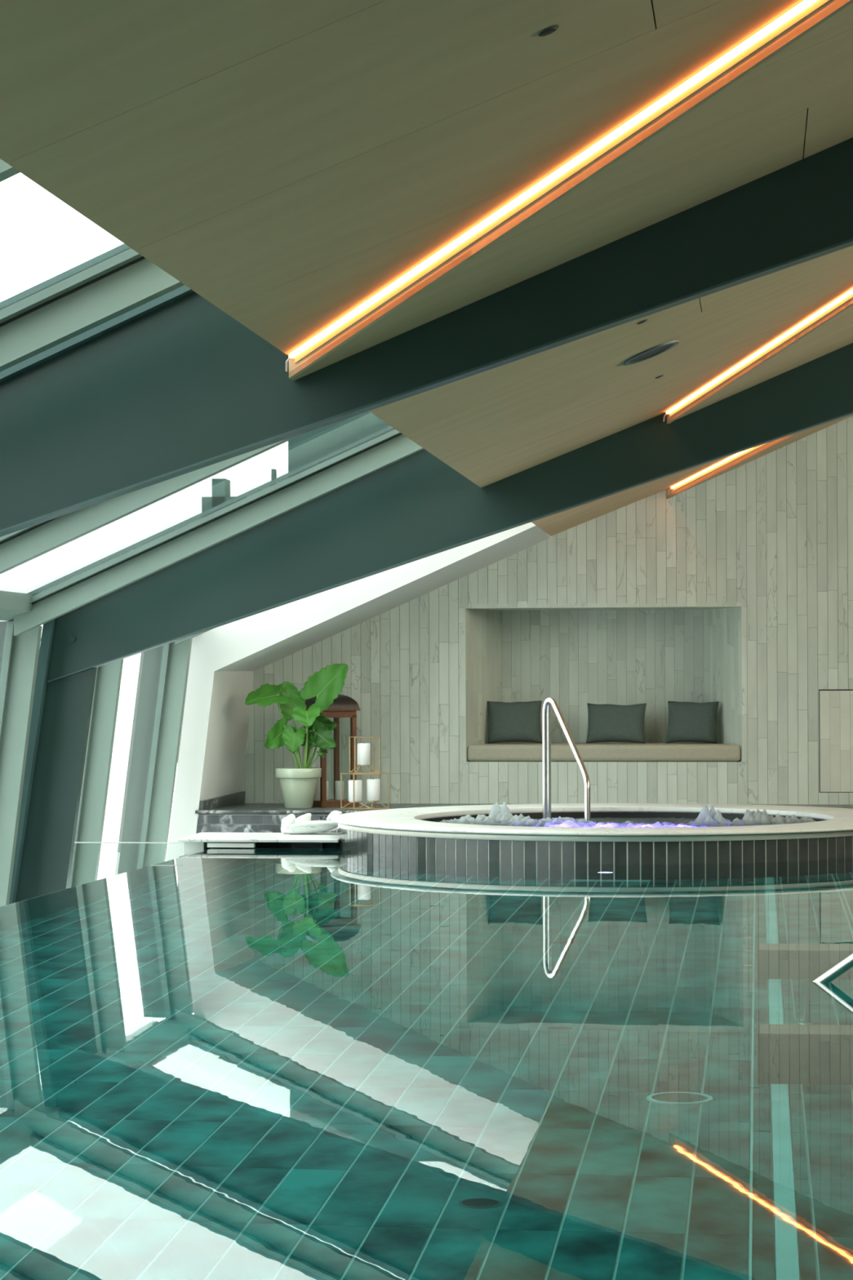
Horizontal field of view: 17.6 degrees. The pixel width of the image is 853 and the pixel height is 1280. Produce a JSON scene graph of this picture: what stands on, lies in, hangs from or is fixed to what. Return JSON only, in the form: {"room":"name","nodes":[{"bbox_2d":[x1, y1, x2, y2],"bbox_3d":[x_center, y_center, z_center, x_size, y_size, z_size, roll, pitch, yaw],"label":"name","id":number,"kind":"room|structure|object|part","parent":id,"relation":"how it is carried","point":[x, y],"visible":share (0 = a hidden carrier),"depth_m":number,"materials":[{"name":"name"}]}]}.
{"room":"spa","nodes":[
{"label":"spa","id":0,"kind":"room"},
{"bbox_2d":[166,522,550,861],"bbox_3d":[-0.506,0.200,21.620,2.876,3.010,1.210,0,-1,7],"label":"window reveal","id":1,"kind":"structure","parent":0,"point":[224,659],"depth_m":21.16,"materials":[{"name":"white paint"}]},
{"bbox_2d":[0,590,191,906],"bbox_3d":[-3.420,1.251,9.965,0.776,3.200,25.000,0,-1,7],"label":"window","id":2,"kind":"structure","parent":1,"relation":"in","point":[163,670],"depth_m":18.62,"materials":[{"name":"glass"}]},
{"bbox_2d":[199,791,245,809],"bbox_3d":[-1.612,1.270,21.739,0.040,0.100,1.198,0,-1,12],"label":"baseboard","id":3,"kind":"structure","parent":1,"relation":"attached to","point":[235,798],"depth_m":21.71,"materials":[{"name":"stone"}]},
{"bbox_2d":[0,0,852,536],"bbox_3d":[3.847,-2.819,9.648,8.642,3.758,26.000,0,-1,7],"label":"ceiling","id":4,"kind":"structure","parent":0,"point":[286,162],"depth_m":7.66,"materials":[{"name":"beige wood"}]},
{"bbox_3d":[1.131,-1.929,5.219,4.296,1.717,1.217,0,-1,7],"label":"panel","id":5,"kind":"part","parent":4,"relation":"part of","materials":[{"name":"beige wood"}]},
{"bbox_2d":[0,158,423,644],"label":"frame","id":6,"kind":"structure","parent":4,"relation":"attached to","point":[108,286],"depth_m":13.54,"materials":[{"name":"green paint"}]},
{"bbox_3d":[-0.165,-1.330,6.611,1.383,0.566,1.247,0,-1,7],"label":"panel","id":7,"kind":"part","parent":4,"relation":"part of","materials":[{"name":"beige wood"}]},
{"bbox_3d":[-0.028,-1.235,9.047,1.071,0.443,1.218,0,-1,7],"label":"panel","id":8,"kind":"part","parent":4,"relation":"part of","materials":[{"name":"beige wood"}]},
{"bbox_2d":[0,137,852,537],"bbox_3d":[2.300,-1.431,9.534,11.700,7.715,0.210,0,-1,7],"label":"steel beam","id":9,"kind":"structure","parent":4,"relation":"attached to","point":[172,385],"depth_m":9.81,"materials":[{"name":"metal"}]},
{"bbox_2d":[8,342,852,904],"bbox_3d":[3.102,-1.341,16.185,11.700,7.715,0.210,0,-1,7],"label":"steel beam","id":10,"kind":"structure","parent":4,"relation":"attached to","point":[415,507],"depth_m":16.57,"materials":[{"name":"metal"}]},
{"bbox_3d":[-2.336,1.351,16.808,0.647,2.385,0.072,0,-1,7],"label":"leg","id":11,"kind":"part","parent":10,"relation":"part of","materials":[{"name":"teal paint"}]},
{"bbox_3d":[3.300,-1.601,16.164,11.300,3.668,0.112,0,-1,7],"label":"plate","id":12,"kind":"part","parent":10,"relation":"part of","materials":[{"name":"green metal"}]},
{"bbox_3d":[0.349,-1.462,7.785,2.126,0.860,1.197,0,-1,7],"label":"panel","id":13,"kind":"part","parent":4,"relation":"part of","materials":[{"name":"beige wood"}]},
{"bbox_3d":[0.507,-1.255,12.170,1.388,0.568,1.247,0,-1,7],"label":"panel","id":14,"kind":"part","parent":4,"relation":"part of","materials":[{"name":"beige wood"}]},
{"bbox_2d":[537,25,558,36],"bbox_3d":[0.299,-1.493,6.744,0.052,0.023,0.056,0,-1,7],"label":"ceiling sensor","id":15,"kind":"object","parent":4,"relation":"attached to","point":[551,29],"visible":1,"depth_m":6.73,"materials":[{"name":"black plastic"}]},
{"bbox_3d":[0.363,-1.317,9.242,1.803,0.768,0.938,0,-1,7],"label":"panel","id":16,"kind":"part","parent":4,"relation":"part of","materials":[{"name":"beige wood"}]},
{"bbox_2d":[285,0,830,371],"bbox_3d":[1.935,-2.157,6.161,0.027,2.304,8.634,0,-1,-34],"label":"light strip","id":17,"kind":"object","parent":4,"relation":"hanging from","point":[802,9],"visible":1,"depth_m":8.34,"materials":[{"name":"orange"}]},
{"bbox_3d":[1.079,-1.260,15.789,1.657,0.674,1.168,0,-1,7],"label":"panel","id":18,"kind":"part","parent":4,"relation":"part of","materials":[{"name":"beige wood"}]},
{"bbox_3d":[1.359,-1.521,13.330,2.804,1.128,1.247,0,-1,7],"label":"panel","id":19,"kind":"part","parent":4,"relation":"part of","materials":[{"name":"beige wood"}]},
{"bbox_3d":[2.209,-1.399,20.817,2.700,1.086,2.218,0,-1,7],"label":"panel","id":20,"kind":"part","parent":4,"relation":"part of","materials":[{"name":"beige wood"}]},
{"bbox_2d":[636,319,647,324],"bbox_3d":[0.962,-1.418,12.253,0.048,0.022,0.052,0,-1,7],"label":"ceiling sensor","id":21,"kind":"object","parent":4,"relation":"attached to","point":[646,320],"visible":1,"depth_m":12.24,"materials":[{"name":"black plastic"}]},
{"bbox_3d":[1.216,-1.388,14.579,2.219,0.896,1.197,0,-1,7],"label":"panel","id":22,"kind":"part","parent":4,"relation":"part of","materials":[{"name":"beige wood"}]},
{"bbox_2d":[623,339,679,365],"bbox_3d":[1.094,-1.398,13.385,0.270,0.116,0.290,0,-1,7],"label":"ceiling speaker","id":23,"kind":"object","parent":4,"relation":"in","point":[656,350],"visible":1,"depth_m":13.39,"materials":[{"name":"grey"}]},
{"bbox_3d":[4.008,-2.901,7.882,7.900,3.289,0.927,0,-1,7],"label":"panel","id":24,"kind":"part","parent":4,"relation":"part of","materials":[{"name":"beige wood"}]},
{"bbox_3d":[1.435,-1.975,6.427,1.837,0.746,1.247,0,-1,7],"label":"panel","id":25,"kind":"part","parent":4,"relation":"part of","materials":[{"name":"beige wood"}]},
{"bbox_2d":[668,443,766,494],"bbox_3d":[3.786,-2.105,18.939,0.027,1.798,7.019,0,-1,-32],"label":"light strip","id":26,"kind":"object","parent":4,"relation":"hanging from","point":[735,456],"visible":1,"depth_m":21.43,"materials":[{"name":"orange"}]},
{"bbox_2d":[663,288,852,422],"bbox_3d":[2.541,-1.981,12.899,0.029,1.270,7.232,0,-1,-18],"label":"light strip","id":27,"kind":"object","parent":4,"relation":"hanging from","point":[848,295],"visible":1,"depth_m":15.03,"materials":[{"name":"orange"}]},
{"bbox_3d":[5.554,-2.857,20.030,7.736,3.402,3.018,0,-1,7],"label":"panel","id":28,"kind":"part","parent":4,"relation":"part of","materials":[{"name":"beige wood"}]},
{"bbox_3d":[5.031,-2.919,14.831,7.530,3.205,2.168,0,-1,7],"label":"panel","id":29,"kind":"part","parent":4,"relation":"part of","materials":[{"name":"beige wood"}]},
{"bbox_3d":[2.190,-1.934,11.976,1.997,0.809,1.247,0,-1,7],"label":"panel","id":30,"kind":"part","parent":4,"relation":"part of","materials":[{"name":"beige wood"}]},
{"bbox_3d":[4.285,-3.071,6.778,7.083,2.950,1.197,0,-1,7],"label":"panel","id":31,"kind":"part","parent":4,"relation":"part of","materials":[{"name":"beige wood"}]},
{"bbox_3d":[4.649,-3.119,8.750,6.833,2.862,0.938,0,-1,7],"label":"panel","id":32,"kind":"part","parent":4,"relation":"part of","materials":[{"name":"beige wood"}]},
{"bbox_2d":[177,415,852,804],"bbox_3d":[3.830,-1.252,22.220,11.700,6.103,1.000,0,-1,7],"label":"wall","id":33,"kind":"structure","parent":0,"point":[771,534],"depth_m":21.94,"materials":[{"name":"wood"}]},
{"bbox_2d":[462,602,744,761],"bbox_3d":[1.450,0.371,22.435,2.337,1.457,0.899,0,-1,7],"label":"wall niche","id":34,"kind":"object","parent":33,"relation":"in","point":[621,654],"visible":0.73,"depth_m":22.74,"materials":[{"name":"wood"}]},
{"bbox_2d":[467,742,740,761],"bbox_3d":[1.459,0.911,22.364,2.181,0.136,0.784,0,-1,7],"label":"bench cushion","id":35,"kind":"object","parent":33,"relation":"on","point":[495,752],"visible":0.98,"depth_m":21.98,"materials":[{"name":"beige fabric"}]},
{"bbox_2d":[487,700,542,743],"bbox_3d":[0.722,0.672,22.519,0.450,0.349,0.192,0,-1,0],"label":"pillow","id":36,"kind":"object","parent":35,"relation":"on","point":[511,722],"visible":1,"depth_m":22.45,"materials":[{"name":"grey fabric"}]},
{"bbox_2d":[586,702,646,743],"bbox_3d":[1.546,0.679,22.418,0.491,0.327,0.189,0,-1,14],"label":"pillow","id":37,"kind":"object","parent":35,"relation":"on","point":[606,722],"visible":1,"depth_m":22.36,"materials":[{"name":"grey fabric"}]},
{"bbox_2d":[666,701,719,743],"bbox_3d":[2.160,0.668,22.345,0.428,0.343,0.188,0,-1,19],"label":"pillow","id":38,"kind":"object","parent":35,"relation":"on","point":[688,722],"visible":1,"depth_m":22.28,"materials":[{"name":"grey fabric"}]},
{"bbox_2d":[818,689,852,792],"bbox_3d":[3.507,0.798,21.733,0.800,0.815,0.016,0,-1,7],"label":"access hatch","id":39,"kind":"object","parent":33,"relation":"on","point":[835,706],"visible":1,"depth_m":21.76,"materials":[{"name":"wood"}]},
{"bbox_3d":[0.755,2.399,9.093,7.100,0.152,17.500,0,-1,7],"label":"floor","id":40,"kind":"structure","parent":0,"visible":0},
{"bbox_2d":[0,847,852,1279],"bbox_3d":[0.593,1.825,9.010,7.016,1.200,17.300,0,-1,7],"label":"water","id":41,"kind":"object","parent":40,"relation":"on","point":[217,1063],"visible":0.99,"depth_m":7.66,"materials":[{"name":"teal liquid"}]},
{"bbox_2d":[330,803,852,864],"bbox_3d":[1.292,1.804,18.073,3.839,1.290,3.839,0,-1,17],"label":"tub","id":42,"kind":"object","parent":40,"relation":"on","point":[414,833],"visible":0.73,"depth_m":16.54,"materials":[{"name":"stone"}]},
{"bbox_2d":[440,801,816,827],"bbox_3d":[1.290,1.167,18.081,2.748,0.177,2.748,0,-1,17],"label":"water","id":43,"kind":"object","parent":42,"relation":"in","point":[502,815],"visible":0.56,"depth_m":18.23,"materials":[{"name":"liquid"}]},
{"bbox_2d":[542,697,590,821],"bbox_3d":[0.962,1.127,18.747,0.065,1.466,0.662,0,-1,-25],"label":"handrail","id":44,"kind":"object","parent":43,"relation":"in","point":[546,709],"visible":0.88,"depth_m":19.00,"materials":[{"name":"silver metal"}]},
{"bbox_3d":[0.849,1.149,19.011,0.026,1.430,0.025,0,-1,7],"label":"support post","id":45,"kind":"part","parent":44,"relation":"part of","materials":[{"name":"silver metal"}]},
{"bbox_2d":[811,952,852,982],"bbox_3d":[1.703,1.464,9.777,0.843,1.732,0.090,-1,-1,29],"label":"pool handrail","id":46,"kind":"object","parent":40,"relation":"on","point":[846,963],"visible":0.11,"depth_m":9.89,"materials":[{"name":"silver metal"}]},
{"bbox_3d":[-0.969,1.618,19.209,0.995,0.310,2.150,0,-1,7],"label":"floor","id":47,"kind":"structure","parent":0,"visible":0},
{"bbox_2d":[177,832,340,854],"bbox_3d":[-1.051,1.528,18.218,1.060,0.462,0.760,0,-1,7],"label":"pool coping","id":48,"kind":"object","parent":47,"relation":"on","point":[200,842],"visible":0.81,"depth_m":18.02,"materials":[{"name":"white stone"}]},
{"bbox_2d":[280,813,295,833],"bbox_3d":[-0.931,1.233,18.453,0.097,0.134,0.112,0,-1,-23],"label":"boulder","id":49,"kind":"object","parent":48,"relation":"on","point":[290,819],"visible":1,"depth_m":18.41,"materials":[{"name":"white stone"}]},
{"bbox_2d":[284,820,337,834],"bbox_3d":[-0.726,1.252,18.411,0.435,0.093,0.221,0,-1,7],"label":"boulder","id":50,"kind":"object","parent":48,"relation":"on","point":[311,826],"visible":0.87,"depth_m":18.32,"materials":[{"name":"stone"}]},
{"bbox_2d":[294,813,311,822],"bbox_3d":[-0.830,1.217,18.458,0.120,0.113,0.119,0,-1,7],"label":"boulder","id":51,"kind":"object","parent":50,"relation":"on","point":[306,817],"visible":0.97,"depth_m":18.41,"materials":[{"name":"white stone"}]},
{"bbox_2d":[326,810,342,820],"bbox_3d":[-0.624,1.188,18.469,0.107,0.085,0.124,0,-1,7],"label":"boulder","id":52,"kind":"object","parent":50,"relation":"on","point":[333,813],"visible":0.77,"depth_m":18.43,"materials":[{"name":"white stone"}]},
{"bbox_3d":[6.204,1.329,8.804,3.800,0.350,25.000,0,-1,7],"label":"floor","id":53,"kind":"structure","parent":0,"visible":0},
{"bbox_2d":[195,803,852,833],"bbox_3d":[3.824,1.382,21.075,11.264,0.184,1.224,0,-1,7],"label":"pool deck","id":54,"kind":"object","parent":53,"relation":"on","point":[243,817],"visible":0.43,"depth_m":21.13,"materials":[{"name":"stone"}]},
{"bbox_2d":[244,663,348,808],"bbox_3d":[-1.006,0.748,21.440,0.792,1.125,0.411,0,-1,7],"label":"potted plant","id":55,"kind":"object","parent":54,"relation":"on","point":[298,784],"visible":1,"depth_m":21.42,"materials":[{"name":"green plant"}]},
{"bbox_3d":[-0.999,1.155,21.460,0.362,0.312,0.362,0,-1,7],"label":"pot","id":56,"kind":"part","parent":55,"relation":"part of","materials":[{"name":"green ceramic"}]},
{"bbox_2d":[303,693,359,807],"bbox_3d":[-0.766,0.851,21.819,0.354,0.928,0.354,0,-1,-31],"label":"wooden lantern","id":57,"kind":"object","parent":54,"relation":"on","point":[344,706],"visible":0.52,"depth_m":21.74,"materials":[{"name":"brown wood"}]},
{"bbox_3d":[-0.954,0.934,21.864,0.036,0.675,0.036,0,-1,-31],"label":"post","id":58,"kind":"part","parent":57,"relation":"part of","materials":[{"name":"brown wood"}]},
{"bbox_2d":[311,746,319,800],"bbox_3d":[-0.874,1.052,21.749,0.072,0.433,0.072,0,-1,7],"label":"candle","id":59,"kind":"object","parent":57,"relation":"in","point":[317,763],"visible":0.46,"depth_m":21.72,"materials":[{"name":"white wax"}]},
{"bbox_3d":[-0.812,0.930,21.630,0.036,0.675,0.036,0,-1,-31],"label":"post","id":60,"kind":"part","parent":57,"relation":"part of","materials":[{"name":"brown wood"}]},
{"bbox_2d":[326,781,328,799],"bbox_3d":[-0.812,1.188,21.840,0.072,0.163,0.072,0,-1,7],"label":"candle","id":61,"kind":"object","parent":57,"relation":"in","point":[327,782],"visible":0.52,"depth_m":21.82,"materials":[{"name":"white wax"}]},
{"bbox_3d":[-0.719,0.935,22.006,0.036,0.675,0.036,0,-1,-31],"label":"post","id":62,"kind":"part","parent":57,"relation":"part of","materials":[{"name":"brown wood"}]},
{"bbox_2d":[334,780,344,799],"bbox_3d":[-0.691,1.188,21.846,0.072,0.163,0.072,0,-1,7],"label":"candle","id":63,"kind":"object","parent":57,"relation":"in","point":[337,784],"visible":0.84,"depth_m":21.82,"materials":[{"name":"white wax"}]},
{"bbox_3d":[-0.578,0.931,21.771,0.036,0.675,0.036,0,-1,-31],"label":"post","id":64,"kind":"part","parent":57,"relation":"part of","materials":[{"name":"brown wood"}]},
{"bbox_2d":[340,736,389,809],"bbox_3d":[-0.477,1.025,21.253,0.335,0.561,0.182,0,-1,-22],"label":"candle stand","id":65,"kind":"object","parent":54,"relation":"on","point":[355,772],"visible":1,"depth_m":21.23,"materials":[{"name":"gold metal"}]},
{"bbox_2d":[348,778,362,801],"bbox_3d":[-0.551,1.159,21.245,0.106,0.178,0.106,0,-1,7],"label":"candle","id":66,"kind":"object","parent":65,"relation":"on","point":[357,783],"visible":1,"depth_m":21.20,"materials":[{"name":"white wax"}]},
{"bbox_2d":[357,742,370,764],"bbox_3d":[-0.484,0.875,21.256,0.102,0.178,0.102,0,-1,7],"label":"candle","id":67,"kind":"object","parent":65,"relation":"on","point":[363,748],"visible":1,"depth_m":21.21,"materials":[{"name":"white wax"}]},
{"bbox_2d":[366,778,380,800],"bbox_3d":[-0.409,1.153,21.258,0.106,0.178,0.106,0,-1,7],"label":"candle","id":68,"kind":"object","parent":65,"relation":"on","point":[373,785],"visible":1,"depth_m":21.21,"materials":[{"name":"white wax"}]},
{"bbox_3d":[-2.714,1.868,9.443,0.644,1.246,17.350,0,-1,7],"label":"wall","id":69,"kind":"structure","parent":0,"visible":0},
{"bbox_2d":[74,841,182,843],"bbox_3d":[-1.927,1.587,17.341,0.790,0.624,0.016,0,-1,7],"label":"glass screen","id":70,"kind":"object","parent":69,"relation":"attached to","point":[74,842],"visible":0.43,"depth_m":17.34,"materials":[{"name":"glass"}]},
{"label":"outside","id":71,"kind":"structure","parent":0,"visible":0},
{"bbox_2d":[97,768,177,879],"bbox_3d":[-14.574,2.474,26.907,24.600,0.100,70.000,0,-1,7],"label":"ground","id":72,"kind":"structure","parent":71,"point":[117,782],"depth_m":38.28,"materials":[{"name":"white"}]},
{"bbox_2d":[201,411,390,512],"bbox_3d":[4.428,-2.282,62.959,18.250,10.500,6.000,0,-1,7],"label":"neighbouring building","id":73,"kind":"structure","parent":72,"relation":"on","point":[309,446],"depth_m":60.79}
]}

